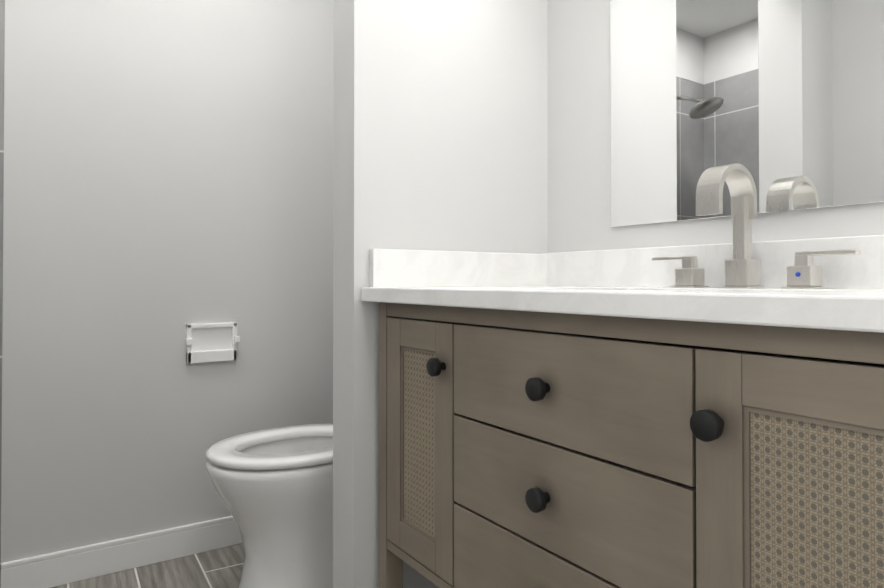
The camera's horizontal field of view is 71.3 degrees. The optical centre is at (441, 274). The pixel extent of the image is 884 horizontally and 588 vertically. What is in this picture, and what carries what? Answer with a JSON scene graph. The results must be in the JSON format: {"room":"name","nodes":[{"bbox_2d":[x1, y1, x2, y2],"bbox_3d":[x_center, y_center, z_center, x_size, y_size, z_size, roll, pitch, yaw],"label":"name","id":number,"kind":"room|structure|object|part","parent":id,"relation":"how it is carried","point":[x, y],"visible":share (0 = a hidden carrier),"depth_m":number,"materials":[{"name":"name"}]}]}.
{"room":"bathroom","nodes":[
{"label":"bathroom","id":0,"kind":"room"},
{"bbox_2d":[51,543,244,587],"bbox_3d":[-0.554,0.946,0.843,2.600,0.060,2.650,0,-1,-34],"label":"floor","id":1,"kind":"structure","parent":0,"point":[219,568],"depth_m":1.91,"materials":[{"name":"grey tile"}]},
{"bbox_2d":[206,424,332,587],"bbox_3d":[-0.330,0.455,1.872,0.734,0.944,0.437,0,-1,-34],"label":"toilet","id":2,"kind":"object","parent":1,"relation":"on","point":[273,487],"visible":0.4,"depth_m":1.68,"materials":[{"name":"white ceramic"}]},
{"bbox_3d":[-0.391,0.249,1.833,0.585,0.532,0.397,0,-1,-34],"label":"seat","id":3,"kind":"part","parent":2,"relation":"part of","materials":[{"name":"white plastic"}]},
{"bbox_2d":[361,163,883,587],"bbox_3d":[0.371,0.361,1.016,0.553,1.114,1.146,0,-1,-34],"label":"bathroom vanity","id":4,"kind":"object","parent":1,"relation":"on","point":[701,416],"visible":1,"depth_m":0.83,"materials":[{"name":"brown wood"}]},
{"bbox_2d":[361,214,883,349],"bbox_3d":[0.371,-0.005,1.019,0.553,0.118,1.146,0,-1,-34],"label":"countertop","id":5,"kind":"structure","parent":4,"relation":"on","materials":[{"name":"white stone"}]},
{"bbox_2d":[651,163,861,289],"bbox_3d":[0.515,-0.086,1.103,0.134,0.220,0.380,0,-1,-34],"label":"faucet","id":6,"kind":"object","parent":5,"relation":"on","point":[743,272],"depth_m":1.11,"materials":[{"name":"silver metal"}]},
{"bbox_2d":[1,0,333,563],"bbox_3d":[-1.250,-0.253,1.863,2.560,2.360,0.120,0,-1,-34],"label":"wall","id":7,"kind":"structure","parent":0,"point":[168,170],"depth_m":2.00,"materials":[{"name":"grey paint"}]},
{"bbox_2d":[0,0,4,587],"bbox_3d":[-1.808,-0.117,1.492,1.220,2.080,0.118,0,-1,-34],"label":"shower wall tile","id":8,"kind":"structure","parent":7,"relation":"attached to","point":[2,30],"depth_m":1.78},
{"bbox_2d":[1,516,241,587],"bbox_3d":[-0.754,0.879,2.099,1.220,0.100,0.018,0,-1,-34],"label":"baseboard","id":9,"kind":"structure","parent":7,"relation":"attached to","point":[54,569],"depth_m":1.90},
{"bbox_2d":[186,322,239,363],"bbox_3d":[-0.775,0.229,2.083,0.174,0.132,0.034,0,-1,-34],"label":"toilet paper holder","id":10,"kind":"object","parent":7,"relation":"attached to","point":[211,342],"visible":0.98,"depth_m":2.09,"materials":[{"name":"white ceramic"}]},
{"bbox_2d":[333,0,547,587],"bbox_3d":[0.016,-0.257,1.541,0.570,2.360,0.110,0,-1,-34],"label":"wall","id":11,"kind":"structure","parent":0,"point":[440,125],"depth_m":1.42,"materials":[{"name":"paint"}]},
{"bbox_2d":[547,0,883,252],"bbox_3d":[0.445,-0.257,1.520,0.120,2.360,2.650,0,-1,-34],"label":"wall","id":12,"kind":"structure","parent":0,"point":[579,126],"depth_m":1.52,"materials":[{"name":"paint"}]},
{"bbox_2d":[610,0,883,226],"bbox_3d":[0.616,-0.491,1.151,0.006,0.750,0.766,0,-1,-34],"label":"mirror","id":13,"kind":"object","parent":12,"relation":"attached to","point":[782,101],"visible":1,"depth_m":1.19,"materials":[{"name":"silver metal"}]}
]}

